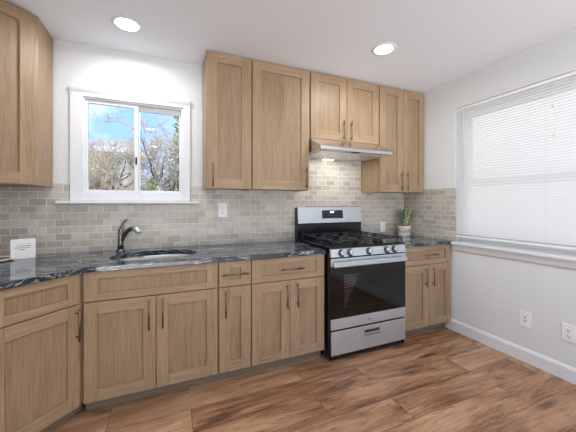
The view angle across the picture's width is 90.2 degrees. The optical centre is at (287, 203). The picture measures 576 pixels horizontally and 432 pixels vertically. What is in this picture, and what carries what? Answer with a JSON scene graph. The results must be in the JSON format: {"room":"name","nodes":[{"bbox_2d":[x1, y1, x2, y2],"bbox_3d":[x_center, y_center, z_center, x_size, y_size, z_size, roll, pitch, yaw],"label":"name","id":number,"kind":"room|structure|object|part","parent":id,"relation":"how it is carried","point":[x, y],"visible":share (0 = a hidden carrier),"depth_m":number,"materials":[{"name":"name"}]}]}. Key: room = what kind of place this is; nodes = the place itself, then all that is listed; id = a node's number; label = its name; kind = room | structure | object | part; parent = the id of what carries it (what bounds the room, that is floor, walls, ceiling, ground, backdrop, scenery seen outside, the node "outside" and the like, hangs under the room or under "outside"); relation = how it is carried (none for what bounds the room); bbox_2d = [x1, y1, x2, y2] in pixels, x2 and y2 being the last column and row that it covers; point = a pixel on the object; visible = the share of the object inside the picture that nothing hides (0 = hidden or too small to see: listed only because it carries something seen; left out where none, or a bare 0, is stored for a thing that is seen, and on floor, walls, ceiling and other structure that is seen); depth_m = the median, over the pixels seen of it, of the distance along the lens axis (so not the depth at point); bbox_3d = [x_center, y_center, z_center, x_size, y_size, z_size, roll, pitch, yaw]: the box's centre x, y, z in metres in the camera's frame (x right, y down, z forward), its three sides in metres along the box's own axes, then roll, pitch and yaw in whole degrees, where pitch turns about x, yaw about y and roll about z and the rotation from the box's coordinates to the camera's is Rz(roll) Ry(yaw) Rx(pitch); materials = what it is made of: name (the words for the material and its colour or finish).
{"room":"kitchen","nodes":[
{"label":"kitchen","id":0,"kind":"room"},
{"bbox_2d":[36,39,360,254],"bbox_3d":[-0.484,0.019,2.782,4.360,2.514,0.150,0,0,-23],"label":"wall","id":1,"kind":"structure","parent":0,"point":[78,64],"depth_m":2.33,"materials":[{"name":"white paint"}]},
{"bbox_2d":[0,0,52,186],"bbox_3d":[-1.921,-0.678,1.755,0.604,1.115,0.600,0,0,-23],"label":"upper cabinet","id":2,"kind":"object","parent":1,"relation":"attached to","point":[26,46],"visible":1,"depth_m":1.82,"materials":[{"name":"brown wood"}]},
{"bbox_3d":[-1.739,-0.674,1.683,0.004,0.952,0.264,0,0,22],"label":"panel","id":3,"kind":"part","parent":2,"relation":"part of","materials":[{"name":"brown wood"}]},
{"bbox_3d":[-1.734,-0.674,1.681,0.020,1.100,0.400,0,0,22],"label":"door","id":4,"kind":"part","parent":2,"relation":"part of","materials":[{"name":"brown wood"}]},
{"bbox_2d":[55,84,199,203],"bbox_3d":[-1.277,-0.451,2.388,1.026,0.902,0.158,0,0,-23],"label":"window","id":5,"kind":"structure","parent":1,"relation":"in","point":[80,99],"depth_m":2.34,"materials":[{"name":"plastic"}]},
{"bbox_3d":[-1.421,-0.446,2.333,0.368,0.742,0.028,0,0,-23],"label":"sash","id":6,"kind":"part","parent":5,"relation":"part of","materials":[{"name":"plastic"}]},
{"bbox_3d":[-1.276,-0.446,2.420,0.730,0.772,0.100,0,0,-23],"label":"frame","id":7,"kind":"part","parent":5,"relation":"part of","materials":[{"name":"plastic"}]},
{"bbox_3d":[-1.116,-0.446,2.496,0.347,0.742,0.025,0,0,-23],"label":"sash","id":8,"kind":"part","parent":5,"relation":"part of","materials":[{"name":"plastic"}]},
{"bbox_2d":[0,159,403,255],"bbox_3d":[-0.458,-0.044,2.706,4.047,0.835,0.008,0,0,-23],"label":"tile backsplash","id":9,"kind":"structure","parent":1,"relation":"attached to","point":[25,212],"depth_m":2.53,"materials":[{"name":"beige tile"}]},
{"bbox_2d":[218,203,226,217],"bbox_3d":[-0.599,0.062,2.636,0.082,0.130,0.009,0,0,-23],"label":"wall outlet","id":10,"kind":"object","parent":9,"relation":"attached to","point":[222,207],"visible":1,"depth_m":2.63,"materials":[{"name":"white plastic"}]},
{"bbox_2d":[380,222,384,231],"bbox_3d":[1.111,0.271,3.359,0.075,0.120,0.009,0,0,-23],"label":"wall outlet","id":11,"kind":"object","parent":9,"relation":"attached to","point":[382,224],"visible":1,"depth_m":3.35,"materials":[{"name":"white plastic"}]},
{"bbox_2d":[202,50,250,190],"bbox_3d":[-0.530,-0.678,2.488,0.370,1.115,0.334,0,0,-23],"label":"upper cabinet","id":12,"kind":"object","parent":1,"relation":"attached to","point":[226,79],"visible":1,"depth_m":2.38,"materials":[{"name":"brown wood"}]},
{"bbox_3d":[-0.601,-0.231,2.295,0.010,0.190,0.035,0,0,-23],"label":"handle","id":13,"kind":"part","parent":12,"relation":"part of","materials":[{"name":"metal"}]},
{"bbox_3d":[-0.484,-0.674,2.380,0.210,0.952,0.004,0,0,-23],"label":"panel","id":14,"kind":"part","parent":12,"relation":"part of","materials":[{"name":"brown wood"}]},
{"bbox_2d":[245,59,308,191],"bbox_3d":[-0.104,-0.678,2.668,0.550,1.115,0.334,0,0,-23],"label":"upper cabinet","id":15,"kind":"object","parent":1,"relation":"attached to","point":[279,93],"visible":0.95,"depth_m":2.55,"materials":[{"name":"brown wood"}]},
{"bbox_3d":[-0.058,-0.674,2.560,0.389,0.952,0.004,0,0,-23],"label":"panel","id":16,"kind":"part","parent":15,"relation":"part of","materials":[{"name":"brown wood"}]},
{"bbox_2d":[309,71,378,144],"bbox_3d":[0.522,-0.921,2.932,0.803,0.630,0.334,0,0,-23],"label":"upper cabinet","id":17,"kind":"object","parent":1,"relation":"attached to","point":[340,109],"visible":0.91,"depth_m":2.79,"materials":[{"name":"brown wood"}]},
{"bbox_3d":[0.390,-0.917,2.744,0.393,0.614,0.020,0,0,-23],"label":"door","id":18,"kind":"part","parent":17,"relation":"part of","materials":[{"name":"brown wood"}]},
{"bbox_3d":[0.388,-0.917,2.748,0.245,0.466,0.004,0,0,-23],"label":"panel","id":19,"kind":"part","parent":17,"relation":"part of","materials":[{"name":"brown wood"}]},
{"bbox_3d":[0.755,-0.917,2.898,0.388,0.614,0.020,0,0,-23],"label":"door","id":20,"kind":"part","parent":17,"relation":"part of","materials":[{"name":"brown wood"}]},
{"bbox_3d":[0.753,-0.917,2.903,0.240,0.466,0.004,0,0,-23],"label":"panel","id":21,"kind":"part","parent":17,"relation":"part of","materials":[{"name":"brown wood"}]},
{"bbox_2d":[309,138,392,161],"bbox_3d":[0.553,-0.533,2.860,0.798,0.142,0.494,0,0,-23],"label":"range hood","id":22,"kind":"object","parent":1,"relation":"attached to","point":[323,149],"visible":0.9,"depth_m":2.71,"materials":[{"name":"metal"}]},
{"bbox_2d":[361,85,423,193],"bbox_3d":[1.184,-0.678,3.212,0.630,1.115,0.334,0,0,-23],"label":"upper cabinet","id":23,"kind":"object","parent":1,"relation":"attached to","point":[401,112],"visible":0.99,"depth_m":3.08,"materials":[{"name":"brown wood"}]},
{"bbox_3d":[1.093,-0.674,3.041,0.314,1.100,0.020,0,0,-23],"label":"door","id":24,"kind":"part","parent":23,"relation":"part of","materials":[{"name":"brown wood"}]},
{"bbox_3d":[1.091,-0.674,3.046,0.166,0.952,0.004,0,0,-23],"label":"panel","id":25,"kind":"part","parent":23,"relation":"part of","materials":[{"name":"brown wood"}]},
{"bbox_3d":[1.377,-0.674,3.166,0.167,0.952,0.004,0,0,-23],"label":"panel","id":26,"kind":"part","parent":23,"relation":"part of","materials":[{"name":"brown wood"}]},
{"bbox_3d":[1.379,-0.674,3.162,0.299,1.100,0.020,0,0,-23],"label":"door","id":27,"kind":"part","parent":23,"relation":"part of","materials":[{"name":"brown wood"}]},
{"bbox_2d":[5,0,575,93],"bbox_3d":[0.460,-1.278,0.548,4.360,0.080,5.000,0,0,-23],"label":"ceiling","id":28,"kind":"structure","parent":0,"point":[439,43],"depth_m":2.05,"materials":[{"name":"white paint"}]},
{"bbox_2d":[111,15,142,32],"bbox_3d":[-1.110,-1.234,1.980,0.192,0.008,0.192,0,0,-23],"label":"recessed light","id":29,"kind":"object","parent":28,"relation":"in","point":[125,23],"visible":1,"depth_m":1.97,"materials":[{"name":"white plastic"}]},
{"bbox_2d":[372,42,396,55],"bbox_3d":[0.769,-1.234,2.299,0.192,0.008,0.192,0,0,-23],"label":"recessed light","id":30,"kind":"object","parent":28,"relation":"in","point":[386,48],"visible":1,"depth_m":2.28,"materials":[{"name":"white plastic"}]},
{"bbox_2d":[48,327,575,431],"bbox_3d":[0.460,1.316,0.548,4.360,0.080,5.000,0,0,-23],"label":"floor","id":31,"kind":"structure","parent":0,"point":[443,379],"depth_m":1.87,"materials":[{"name":"brown wood"}]},
{"bbox_2d":[0,273,83,431],"bbox_3d":[-1.706,0.842,1.665,0.932,0.867,0.932,0,0,-23],"label":"base cabinet","id":32,"kind":"object","parent":31,"relation":"on","point":[42,323],"visible":0.88,"depth_m":1.51,"materials":[{"name":"brown wood"}]},
{"bbox_3d":[-1.311,0.497,1.504,0.004,0.095,0.288,0,0,22],"label":"panel","id":33,"kind":"part","parent":32,"relation":"part of","materials":[{"name":"brown wood"}]},
{"bbox_3d":[-1.311,0.890,1.504,0.004,0.461,0.288,0,0,22],"label":"panel","id":34,"kind":"part","parent":32,"relation":"part of","materials":[{"name":"brown wood"}]},
{"bbox_3d":[-1.212,0.704,1.660,0.035,0.190,0.010,0,0,22],"label":"handle","id":35,"kind":"part","parent":32,"relation":"part of","materials":[{"name":"metal"}]},
{"bbox_2d":[0,240,326,290],"bbox_3d":[-0.944,0.391,1.976,2.582,0.033,0.956,0,0,-23],"label":"countertop","id":36,"kind":"structure","parent":32,"relation":"on","point":[15,273],"depth_m":1.96,"materials":[{"name":"stone"}]},
{"bbox_2d":[0,256,14,261],"bbox_3d":[-1.928,0.365,1.857,0.239,0.016,0.239,0,0,-23],"label":"serving tray","id":37,"kind":"object","parent":36,"relation":"on","point":[2,258],"visible":0.81,"depth_m":1.90,"materials":[{"name":"brown wood"}]},
{"bbox_2d":[10,238,35,259],"bbox_3d":[-1.808,0.306,1.961,0.036,0.134,0.126,0,0,45],"label":"printed card","id":38,"kind":"object","parent":36,"relation":"on","point":[19,248],"visible":0.98,"depth_m":1.95,"materials":[{"name":"white paper"}]},
{"bbox_2d":[116,219,141,251],"bbox_3d":[-1.232,0.247,2.233,0.210,0.252,0.064,0,0,5],"label":"kitchen faucet","id":39,"kind":"object","parent":36,"relation":"on","point":[122,235],"visible":1,"depth_m":2.22,"materials":[{"name":"metal"}]},
{"bbox_3d":[-1.246,0.244,2.231,0.144,0.132,0.035,0,0,9],"label":"spout","id":40,"kind":"part","parent":39,"relation":"part of","materials":[{"name":"metal"}]},
{"bbox_2d":[116,254,192,260],"bbox_3d":[-0.972,0.504,2.114,0.600,0.188,0.430,0,0,-23],"label":"sink","id":41,"kind":"object","parent":36,"relation":"in","point":[158,256],"visible":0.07,"depth_m":2.29,"materials":[{"name":"metal"}]},
{"bbox_2d":[84,254,217,410],"bbox_3d":[-0.965,0.842,2.123,0.788,0.867,0.660,0,0,-23],"label":"base cabinet","id":42,"kind":"object","parent":31,"relation":"on","point":[148,331],"visible":0.94,"depth_m":1.84,"materials":[{"name":"brown wood"}]},
{"bbox_3d":[-1.035,0.890,1.784,0.388,0.597,0.020,0,0,-23],"label":"door","id":43,"kind":"part","parent":42,"relation":"part of","materials":[{"name":"brown wood"}]},
{"bbox_3d":[-1.037,0.890,1.788,0.252,0.461,0.004,0,0,-23],"label":"panel","id":44,"kind":"part","parent":42,"relation":"part of","materials":[{"name":"brown wood"}]},
{"bbox_3d":[-0.881,0.701,1.819,0.010,0.190,0.035,0,0,-23],"label":"handle","id":45,"kind":"part","parent":42,"relation":"part of","materials":[{"name":"metal"}]},
{"bbox_3d":[-0.856,0.497,1.865,0.644,0.095,0.004,0,0,-23],"label":"panel","id":46,"kind":"part","parent":42,"relation":"part of","materials":[{"name":"brown wood"}]},
{"bbox_3d":[-0.807,0.703,1.850,0.010,0.190,0.035,0,0,-23],"label":"handle","id":47,"kind":"part","parent":42,"relation":"part of","materials":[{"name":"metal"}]},
{"bbox_3d":[-0.674,0.890,1.937,0.388,0.597,0.020,0,0,-23],"label":"door","id":48,"kind":"part","parent":42,"relation":"part of","materials":[{"name":"brown wood"}]},
{"bbox_3d":[-0.676,0.890,1.941,0.252,0.461,0.004,0,0,-23],"label":"panel","id":49,"kind":"part","parent":42,"relation":"part of","materials":[{"name":"brown wood"}]},
{"bbox_2d":[217,260,250,379],"bbox_3d":[-0.491,0.842,2.323,0.235,0.867,0.660,0,0,-23],"label":"base cabinet","id":50,"kind":"object","parent":31,"relation":"on","point":[234,277],"visible":0.85,"depth_m":2.06,"materials":[{"name":"brown wood"}]},
{"bbox_3d":[-0.434,0.704,2.007,0.010,0.190,0.035,0,0,-23],"label":"handle","id":51,"kind":"part","parent":50,"relation":"part of","materials":[{"name":"metal"}]},
{"bbox_3d":[-0.380,0.497,2.060,0.227,0.177,0.020,0,0,-23],"label":"drawer","id":52,"kind":"part","parent":50,"relation":"part of","materials":[{"name":"brown wood"}]},
{"bbox_3d":[-0.382,0.497,2.065,0.091,0.095,0.004,0,0,-23],"label":"panel","id":53,"kind":"part","parent":50,"relation":"part of","materials":[{"name":"brown wood"}]},
{"bbox_3d":[-0.382,0.890,2.065,0.091,0.461,0.004,0,0,-23],"label":"panel","id":54,"kind":"part","parent":50,"relation":"part of","materials":[{"name":"brown wood"}]},
{"bbox_3d":[-0.369,0.501,2.035,0.190,0.010,0.035,0,0,-23],"label":"handle","id":55,"kind":"part","parent":50,"relation":"part of","materials":[{"name":"metal"}]},
{"bbox_2d":[249,254,323,372],"bbox_3d":[-0.098,0.842,2.489,0.614,0.867,0.660,0,0,-23],"label":"base cabinet","id":56,"kind":"object","parent":31,"relation":"on","point":[287,293],"visible":0.89,"depth_m":2.21,"materials":[{"name":"brown wood"}]},
{"bbox_3d":[-0.128,0.890,2.167,0.301,0.597,0.020,0,0,-23],"label":"door","id":57,"kind":"part","parent":56,"relation":"part of","materials":[{"name":"brown wood"}]},
{"bbox_3d":[-0.130,0.890,2.172,0.165,0.461,0.004,0,0,-23],"label":"panel","id":58,"kind":"part","parent":56,"relation":"part of","materials":[{"name":"brown wood"}]},
{"bbox_3d":[0.013,0.497,2.226,0.606,0.177,0.020,0,0,-23],"label":"drawer","id":59,"kind":"part","parent":56,"relation":"part of","materials":[{"name":"brown wood"}]},
{"bbox_3d":[-0.004,0.702,2.189,0.010,0.190,0.035,0,0,-23],"label":"handle","id":60,"kind":"part","parent":56,"relation":"part of","materials":[{"name":"metal"}]},
{"bbox_3d":[0.011,0.497,2.231,0.470,0.095,0.004,0,0,-23],"label":"panel","id":61,"kind":"part","parent":56,"relation":"part of","materials":[{"name":"brown wood"}]},
{"bbox_3d":[0.036,0.502,2.206,0.190,0.010,0.035,0,0,-23],"label":"handle","id":62,"kind":"part","parent":56,"relation":"part of","materials":[{"name":"metal"}]},
{"bbox_3d":[0.153,0.890,2.286,0.301,0.597,0.020,0,0,-23],"label":"door","id":63,"kind":"part","parent":56,"relation":"part of","materials":[{"name":"brown wood"}]},
{"bbox_3d":[0.151,0.890,2.290,0.165,0.461,0.004,0,0,-23],"label":"panel","id":64,"kind":"part","parent":56,"relation":"part of","materials":[{"name":"brown wood"}]},
{"bbox_2d":[295,207,406,360],"bbox_3d":[0.570,0.656,2.726,0.776,1.239,0.744,0,0,-23],"label":"gas range","id":65,"kind":"object","parent":31,"relation":"on","point":[364,275],"visible":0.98,"depth_m":2.45,"materials":[{"name":"silver metal"}]},
{"bbox_3d":[0.468,0.112,3.011,0.252,0.084,0.009,0,0,-23],"label":"display panel","id":66,"kind":"part","parent":65,"relation":"part of","materials":[{"name":"black glass"}]},
{"bbox_3d":[0.432,0.335,2.490,0.112,0.024,0.112,0,0,-23],"label":"burner","id":67,"kind":"part","parent":65,"relation":"part of","materials":[{"name":"metal"}]},
{"bbox_3d":[0.438,0.398,2.292,0.060,0.060,0.049,0,0,-23],"label":"knob","id":68,"kind":"part","parent":65,"relation":"part of","materials":[{"name":"silver metal"}]},
{"bbox_2d":[344,283,352,299],"bbox_3d":[0.566,0.858,2.737,0.626,0.008,0.556,0,0,-23],"label":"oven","id":69,"kind":"object","parent":65,"relation":"in","point":[351,283],"depth_m":2.85,"materials":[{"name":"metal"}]},
{"bbox_2d":[344,274,354,287],"bbox_3d":[0.566,0.698,2.737,0.626,0.008,0.556,0,0,-23],"label":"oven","id":70,"kind":"object","parent":65,"relation":"in","point":[351,280],"depth_m":2.60,"materials":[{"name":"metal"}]},
{"bbox_3d":[0.515,0.398,2.325,0.060,0.060,0.049,0,0,-23],"label":"knob","id":71,"kind":"part","parent":65,"relation":"part of","materials":[{"name":"silver metal"}]},
{"bbox_2d":[298,237,404,248],"bbox_3d":[0.577,0.355,2.709,0.776,0.017,0.611,0,0,-23],"label":"cooktop","id":72,"kind":"object","parent":65,"relation":"in","point":[323,244],"depth_m":2.51,"materials":[{"name":"black metal"}]},
{"bbox_3d":[0.694,0.398,2.433,0.776,0.065,0.031,0,0,-23],"label":"control panel","id":73,"kind":"part","parent":65,"relation":"part of","materials":[{"name":"metal"}]},
{"bbox_3d":[0.695,1.119,2.430,0.768,0.190,0.015,0,0,-23],"label":"drawer","id":74,"kind":"part","parent":65,"relation":"part of","materials":[{"name":"metal"}]},
{"bbox_2d":[330,253,406,330],"bbox_3d":[0.703,0.726,2.411,0.772,0.569,0.057,0,0,-23],"label":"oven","id":75,"kind":"object","parent":65,"relation":"in","point":[376,296],"depth_m":2.41,"materials":[{"name":"silver metal"}]},
{"bbox_3d":[0.690,0.398,2.399,0.060,0.060,0.049,0,0,-23],"label":"knob","id":76,"kind":"part","parent":65,"relation":"part of","materials":[{"name":"silver metal"}]},
{"bbox_3d":[0.714,1.077,2.421,0.165,0.054,0.016,0,0,-23],"label":"handle","id":77,"kind":"part","parent":65,"relation":"part of","materials":[{"name":"metal"}]},
{"bbox_3d":[0.865,0.398,2.473,0.060,0.060,0.049,0,0,-23],"label":"knob","id":78,"kind":"part","parent":65,"relation":"part of","materials":[{"name":"silver metal"}]},
{"bbox_3d":[0.942,0.398,2.505,0.060,0.060,0.049,0,0,-23],"label":"knob","id":79,"kind":"part","parent":65,"relation":"part of","materials":[{"name":"silver metal"}]},
{"bbox_2d":[404,244,450,335],"bbox_3d":[1.225,0.842,3.048,0.671,0.867,0.660,0,0,-23],"label":"base cabinet","id":80,"kind":"object","parent":31,"relation":"on","point":[427,268],"visible":0.62,"depth_m":2.79,"materials":[{"name":"brown wood"}]},
{"bbox_3d":[1.193,0.890,2.730,0.220,0.461,0.004,0,0,-23],"label":"panel","id":81,"kind":"part","parent":80,"relation":"part of","materials":[{"name":"brown wood"}]},
{"bbox_2d":[378,235,451,247],"bbox_3d":[1.225,0.391,3.057,0.678,0.033,0.652,0,0,-23],"label":"countertop","id":82,"kind":"structure","parent":80,"relation":"on","point":[411,241],"depth_m":2.86,"materials":[{"name":"stone"}]},
{"bbox_2d":[398,206,415,236],"bbox_3d":[1.354,0.194,3.308,0.215,0.359,0.204,0,0,-23],"label":"potted snake plant","id":83,"kind":"object","parent":82,"relation":"on","point":[404,230],"visible":0.99,"depth_m":3.26,"materials":[{"name":"green plant"}]},
{"bbox_3d":[1.338,0.313,3.302,0.140,0.121,0.140,0,0,-23],"label":"pot","id":84,"kind":"part","parent":83,"relation":"part of","materials":[{"name":"beige ceramic"}]},
{"bbox_3d":[1.195,0.890,2.726,0.356,0.597,0.020,0,0,-23],"label":"door","id":85,"kind":"part","parent":80,"relation":"part of","materials":[{"name":"brown wood"}]},
{"bbox_3d":[1.334,0.497,2.790,0.527,0.095,0.004,0,0,-23],"label":"panel","id":86,"kind":"part","parent":80,"relation":"part of","materials":[{"name":"brown wood"}]},
{"bbox_3d":[1.336,0.497,2.785,0.663,0.177,0.020,0,0,-23],"label":"drawer","id":87,"kind":"part","parent":80,"relation":"part of","materials":[{"name":"brown wood"}]},
{"bbox_3d":[1.500,0.890,2.860,0.167,0.461,0.004,0,0,-23],"label":"panel","id":88,"kind":"part","parent":80,"relation":"part of","materials":[{"name":"brown wood"}]},
{"bbox_3d":[1.502,0.890,2.856,0.303,0.597,0.020,0,0,-23],"label":"door","id":89,"kind":"part","parent":80,"relation":"part of","materials":[{"name":"brown wood"}]},
{"bbox_2d":[412,29,575,367],"bbox_3d":[2.399,0.019,1.367,0.150,2.514,4.700,0,0,-23],"label":"wall","id":90,"kind":"structure","parent":0,"point":[488,293],"depth_m":2.48,"materials":[{"name":"white paint"}]},
{"bbox_2d":[404,188,455,240],"bbox_3d":[1.546,0.108,3.182,0.008,0.529,0.673,0,0,-23],"label":"tile backsplash","id":91,"kind":"structure","parent":90,"relation":"attached to","point":[434,210],"depth_m":3.11,"materials":[{"name":"beige tile"}]},
{"bbox_2d":[445,318,575,384],"bbox_3d":[2.435,1.220,1.070,0.014,0.111,4.125,0,0,-23],"label":"baseboard","id":92,"kind":"structure","parent":90,"relation":"attached to","point":[554,367],"depth_m":2.36,"materials":[{"name":"white wood"}]},
{"bbox_2d":[451,78,575,269],"bbox_3d":[2.009,-0.238,2.220,0.195,1.417,1.534,0,0,-23],"label":"window","id":93,"kind":"structure","parent":90,"relation":"in","point":[568,261],"depth_m":2.38,"materials":[{"name":"paint"}]},
{"bbox_2d":[455,71,575,249],"bbox_3d":[1.971,-0.306,2.209,0.044,1.276,1.472,0,0,-23],"label":"window blind","id":94,"kind":"object","parent":93,"relation":"attached to","point":[540,227],"visible":1,"depth_m":2.35,"materials":[{"name":"white plastic"}]},
{"bbox_3d":[1.742,-0.301,2.772,0.028,1.234,0.002,0,0,-23],"label":"ladder cord","id":95,"kind":"part","parent":94,"relation":"part of","materials":[{"name":"white fabric"}]},
{"bbox_3d":[1.978,0.323,2.212,0.020,0.018,1.472,0,0,-23],"label":"rail","id":96,"kind":"part","parent":94,"relation":"part of","materials":[{"name":"white plastic"}]},
{"bbox_3d":[1.983,-0.716,2.144,0.016,0.425,0.020,0,0,-23],"label":"pull cord","id":97,"kind":"part","parent":94,"relation":"part of","materials":[{"name":"white fabric"}]},
{"bbox_3d":[2.054,0.049,2.243,0.025,0.546,1.370,0,0,-23],"label":"sash","id":98,"kind":"part","parent":93,"relation":"part of","materials":[{"name":"plastic"}]},
{"bbox_3d":[2.078,-0.535,2.253,0.023,0.712,1.370,0,0,-23],"label":"sash","id":99,"kind":"part","parent":93,"relation":"part of","materials":[{"name":"plastic"}]},
{"bbox_2d":[519,310,530,328],"bbox_3d":[1.909,0.931,2.314,0.014,0.125,0.085,0,0,-23],"label":"wall outlet","id":100,"kind":"object","parent":90,"relation":"attached to","point":[524,317],"visible":1,"depth_m":2.31,"materials":[{"name":"white plastic"}]},
{"bbox_2d":[562,322,575,343],"bbox_3d":[2.019,0.931,2.062,0.009,0.125,0.085,0,0,-23],"label":"wall outlet","id":101,"kind":"object","parent":90,"relation":"attached to","point":[568,331],"visible":1,"depth_m":2.06,"materials":[{"name":"white plastic"}]},
{"label":"outside","id":102,"kind":"structure","parent":0,"visible":0},
{"bbox_3d":[-13.830,2.001,29.955,60.000,0.050,59.400,0,0,-23],"label":"ground","id":103,"kind":"structure","parent":102,"visible":0},
{"bbox_2d":[89,139,143,189],"bbox_3d":[-8.944,-0.264,10.487,6.250,4.480,5.470,0,0,-23],"label":"house","id":104,"kind":"structure","parent":103,"relation":"on","point":[111,142],"depth_m":9.31,"materials":[{"name":"paint"}]},
{"bbox_3d":[-7.932,0.106,8.092,6.250,3.740,0.270,0,0,-23],"label":"corner trim","id":105,"kind":"part","parent":104,"relation":"part of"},
{"bbox_2d":[89,144,162,189],"bbox_3d":[-4.433,0.184,6.576,2.608,3.599,3.142,0,0,42],"label":"bare tree","id":106,"kind":"object","parent":103,"relation":"on","point":[98,160],"visible":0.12,"depth_m":6.54,"materials":[{"name":"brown plant"}]},
{"bbox_2d":[89,144,171,190],"bbox_3d":[-3.254,0.296,5.224,3.499,3.378,3.517,0,0,-4],"label":"bare shrub","id":107,"kind":"object","parent":103,"relation":"on","point":[99,144],"visible":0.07,"depth_m":6.12,"materials":[{"name":"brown plant"}]},
{"bbox_2d":[89,116,178,190],"bbox_3d":[-3.752,-0.252,7.435,4.661,4.460,3.346,0,0,-4],"label":"bare tree","id":108,"kind":"object","parent":103,"relation":"on","point":[92,153],"visible":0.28,"depth_m":7.55,"materials":[{"name":"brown plant"}]},
{"bbox_2d":[92,106,178,190],"bbox_3d":[-3.088,-0.285,7.327,3.404,4.535,3.565,0,0,11],"label":"bare tree","id":109,"kind":"object","parent":103,"relation":"on","point":[161,168],"visible":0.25,"depth_m":6.96,"materials":[{"name":"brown plant"}]},
{"bbox_2d":[142,177,159,190],"bbox_3d":[-3.275,0.673,6.855,1.526,2.606,1.510,0,0,-23],"label":"bush","id":110,"kind":"object","parent":103,"relation":"on","point":[152,181],"visible":0.06,"depth_m":6.77,"materials":[{"name":"green plant"}]},
{"bbox_2d":[168,116,178,190],"bbox_3d":[-2.877,-1.341,8.193,1.320,6.635,1.334,0,0,31],"label":"evergreen tree","id":111,"kind":"object","parent":103,"relation":"on","point":[176,117],"visible":0.02,"depth_m":8.01,"materials":[{"name":"green plant"}]}
]}

